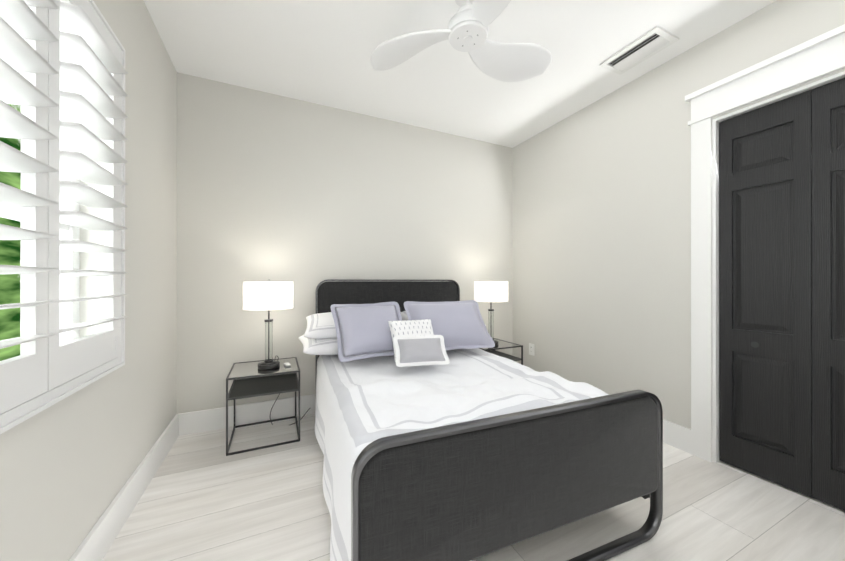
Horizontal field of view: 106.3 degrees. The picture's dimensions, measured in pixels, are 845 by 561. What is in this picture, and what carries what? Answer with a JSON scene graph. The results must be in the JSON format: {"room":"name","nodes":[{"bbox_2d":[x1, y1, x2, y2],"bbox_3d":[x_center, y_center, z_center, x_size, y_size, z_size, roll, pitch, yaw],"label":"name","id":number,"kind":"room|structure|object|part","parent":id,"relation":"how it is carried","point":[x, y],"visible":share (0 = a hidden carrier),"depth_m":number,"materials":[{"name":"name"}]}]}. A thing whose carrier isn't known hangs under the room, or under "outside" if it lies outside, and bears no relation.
{"room":"bedroom","nodes":[
{"label":"bedroom","id":0,"kind":"room"},
{"bbox_2d":[0,0,176,560],"bbox_3d":[-1.048,-0.191,0.610,0.140,2.550,3.500,0,0,-25],"label":"wall","id":1,"kind":"structure","parent":0,"point":[69,465],"depth_m":1.47,"materials":[{"name":"white paint"}]},
{"bbox_2d":[0,0,127,433],"bbox_3d":[-0.926,-0.311,0.457,0.230,1.330,1.880,0,0,-25],"label":"window shutters","id":2,"kind":"object","parent":1,"relation":"attached to","point":[65,89],"visible":1,"depth_m":0.94,"materials":[{"name":"white wood"}]},
{"bbox_3d":[-0.973,-0.310,0.684,0.121,1.244,0.446,0,0,-25],"label":"shutter panel","id":3,"kind":"part","parent":2,"relation":"part of","materials":[{"name":"white wood"}]},
{"bbox_3d":[-0.968,-0.310,0.438,0.138,1.251,1.800,0,0,-25],"label":"frame","id":4,"kind":"part","parent":2,"relation":"part of","materials":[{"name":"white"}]},
{"bbox_3d":[-1.163,-0.310,1.091,0.121,1.244,0.446,0,0,-25],"label":"shutter panel","id":5,"kind":"part","parent":2,"relation":"part of","materials":[{"name":"white wood"}]},
{"bbox_2d":[69,414,178,560],"bbox_3d":[-0.974,1.009,0.634,0.016,0.150,3.484,0,0,-25],"label":"baseboard","id":6,"kind":"structure","parent":1,"relation":"attached to","point":[97,542],"depth_m":1.42,"materials":[{"name":"white"}]},
{"bbox_2d":[177,72,512,413],"bbox_3d":[-0.396,-0.188,2.923,3.280,2.550,0.140,0,0,-25],"label":"wall","id":7,"kind":"structure","parent":0,"point":[306,198],"depth_m":2.57,"materials":[{"name":"white paint"}]},
{"bbox_2d":[176,394,314,435],"bbox_3d":[-0.363,1.012,2.851,3.000,0.150,0.016,0,0,-25],"label":"baseboard","id":8,"kind":"structure","parent":7,"relation":"attached to","point":[201,421],"depth_m":2.38,"materials":[{"name":"white wood"}]},
{"bbox_2d":[143,0,775,147],"bbox_3d":[0.374,-1.515,1.275,3.280,0.100,3.780,0,0,-25],"label":"ceiling","id":9,"kind":"structure","parent":0,"point":[317,51],"depth_m":2.02,"materials":[{"name":"white paint"}]},
{"bbox_2d":[370,0,551,81],"bbox_3d":[0.317,-1.328,1.587,0.972,0.272,1.024,0,0,-25],"label":"ceiling fan","id":10,"kind":"object","parent":9,"relation":"hanging from","point":[470,21],"visible":1,"depth_m":1.67,"materials":[{"name":"white plastic"}]},
{"bbox_3d":[-0.066,-1.241,1.698,0.376,0.087,0.507,0,0,-25],"label":"blade","id":11,"kind":"part","parent":10,"relation":"part of","materials":[{"name":"white plastic"}]},
{"bbox_3d":[0.225,-1.328,1.570,0.196,0.272,0.196,0,0,-25],"label":"motor","id":12,"kind":"part","parent":10,"relation":"part of","materials":[{"name":"white"}]},
{"bbox_3d":[0.242,-1.242,1.258,0.351,0.087,0.495,0,0,-25],"label":"blade","id":13,"kind":"part","parent":10,"relation":"part of","materials":[{"name":"white plastic"}]},
{"bbox_3d":[0.460,-1.241,1.773,0.563,0.087,0.253,0,0,-25],"label":"blade","id":14,"kind":"part","parent":10,"relation":"part of","materials":[{"name":"white plastic"}]},
{"bbox_2d":[599,26,678,74],"bbox_3d":[1.374,-1.456,2.029,0.220,0.016,0.360,0,0,-25],"label":"ceiling vent","id":15,"kind":"object","parent":9,"relation":"in","point":[652,42],"visible":1,"depth_m":2.01,"materials":[{"name":"white metal"}]},
{"bbox_2d":[102,413,844,560],"bbox_3d":[0.374,1.135,1.273,3.280,0.100,3.780,0,0,-25],"label":"floor","id":16,"kind":"structure","parent":0,"point":[204,497],"depth_m":1.46,"materials":[{"name":"white wood"}]},
{"bbox_2d":[226,357,299,455],"bbox_3d":[-1.110,0.847,2.241,0.430,0.478,0.420,0,0,-25],"label":"nightstand","id":17,"kind":"object","parent":16,"relation":"on","point":[249,385],"visible":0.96,"depth_m":2.17,"materials":[{"name":"black metal"}]},
{"bbox_2d":[243,279,309,424],"bbox_3d":[-1.042,0.548,2.313,0.462,1.115,0.427,0,0,-25],"label":"lamp","id":18,"kind":"object","parent":17,"relation":"on","point":[268,296],"depth_m":2.11,"materials":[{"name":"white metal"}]},
{"bbox_3d":[-1.084,0.103,2.235,0.320,0.190,0.320,0,0,-25],"label":"lamp shade","id":19,"kind":"part","parent":18,"relation":"part of","materials":[{"name":"white fabric"}]},
{"bbox_3d":[-1.015,0.840,2.447,0.300,0.532,0.208,0,0,-25],"label":"lamp cord","id":20,"kind":"part","parent":18,"relation":"part of","materials":[{"name":"black plastic"}]},
{"bbox_2d":[314,279,662,560],"bbox_3d":[0.072,0.538,1.966,1.362,1.095,1.854,0,0,-22],"label":"bed","id":21,"kind":"object","parent":16,"relation":"on","point":[467,454],"visible":0.85,"depth_m":1.17,"materials":[{"name":"grey fabric"}]},
{"bbox_2d":[299,300,494,366],"bbox_3d":[-0.115,0.345,2.297,1.460,0.371,0.975,0,0,-22],"label":"pillows","id":22,"kind":"object","parent":21,"relation":"on","point":[421,333],"visible":1,"depth_m":2.14,"materials":[{"name":"grey fabric"}]},
{"bbox_2d":[314,348,608,560],"bbox_3d":[0.084,0.774,1.936,1.366,0.554,1.657,0,0,-22],"label":"duvet","id":23,"kind":"object","parent":21,"relation":"on","point":[360,402],"depth_m":1.47,"materials":[{"name":"white fabric"}]},
{"bbox_2d":[479,338,522,364],"bbox_3d":[0.657,0.848,3.066,0.430,0.478,0.420,0,0,-25],"label":"nightstand","id":24,"kind":"object","parent":16,"relation":"on","point":[502,344],"visible":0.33,"depth_m":2.99,"materials":[{"name":"black metal"}]},
{"bbox_2d":[474,281,507,344],"bbox_3d":[0.659,0.300,3.049,0.320,0.617,0.320,0,0,-25],"label":"lamp","id":25,"kind":"object","parent":24,"relation":"on","point":[491,292],"visible":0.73,"depth_m":2.91,"materials":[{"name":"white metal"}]},
{"bbox_3d":[0.659,0.103,3.049,0.320,0.190,0.320,0,0,-25],"label":"lamp shade","id":26,"kind":"part","parent":25,"relation":"part of","materials":[{"name":"white fabric"}]},
{"bbox_2d":[512,0,844,428],"bbox_3d":[1.797,-0.189,1.938,0.140,2.550,3.500,0,0,-25],"label":"wall","id":27,"kind":"structure","parent":0,"point":[601,228],"depth_m":2.37,"materials":[{"name":"white paint"}]},
{"bbox_2d":[529,343,534,355],"bbox_3d":[1.111,0.702,3.229,0.010,0.116,0.072,0,0,-25],"label":"electrical outlet","id":28,"kind":"object","parent":27,"relation":"attached to","point":[531,349],"visible":1,"depth_m":3.22,"materials":[{"name":"white plastic"}]},
{"bbox_2d":[663,419,690,453],"bbox_3d":[1.729,1.011,1.897,0.016,0.150,3.484,0,0,-25],"label":"baseboard","id":29,"kind":"structure","parent":27,"relation":"attached to","point":[676,436],"depth_m":2.05,"materials":[{"name":"white wood"}]},
{"bbox_2d":[685,24,844,462],"bbox_3d":[2.095,-0.037,1.250,0.182,2.245,1.720,0,0,-25],"label":"door frame","id":30,"kind":"structure","parent":27,"relation":"attached to","point":[818,57],"depth_m":1.89,"materials":[{"name":"white wood"}]},
{"bbox_2d":[719,90,811,496],"bbox_3d":[1.865,0.064,1.738,0.034,2.019,0.358,0,0,-25],"label":"closet door leaf","id":31,"kind":"structure","parent":27,"relation":"in","point":[765,267],"depth_m":1.71,"materials":[{"name":"black wood"}]},
{"bbox_2d":[812,78,844,510],"bbox_3d":[2.017,0.064,1.412,0.034,2.019,0.358,0,0,-25],"label":"closet door leaf","id":32,"kind":"structure","parent":27,"relation":"in","point":[828,293],"depth_m":1.52,"materials":[{"name":"black wood"}]},
{"bbox_2d":[751,342,758,347],"bbox_3d":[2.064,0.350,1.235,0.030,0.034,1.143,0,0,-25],"label":"door knob","id":33,"kind":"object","parent":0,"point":[755,344],"depth_m":1.73,"materials":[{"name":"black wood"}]},
{"label":"outside","id":34,"kind":"structure","parent":0,"visible":0},
{"bbox_2d":[0,71,20,360],"bbox_3d":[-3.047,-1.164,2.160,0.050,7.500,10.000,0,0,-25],"label":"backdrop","id":35,"kind":"structure","parent":34,"point":[9,294],"depth_m":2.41,"materials":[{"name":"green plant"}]}
]}

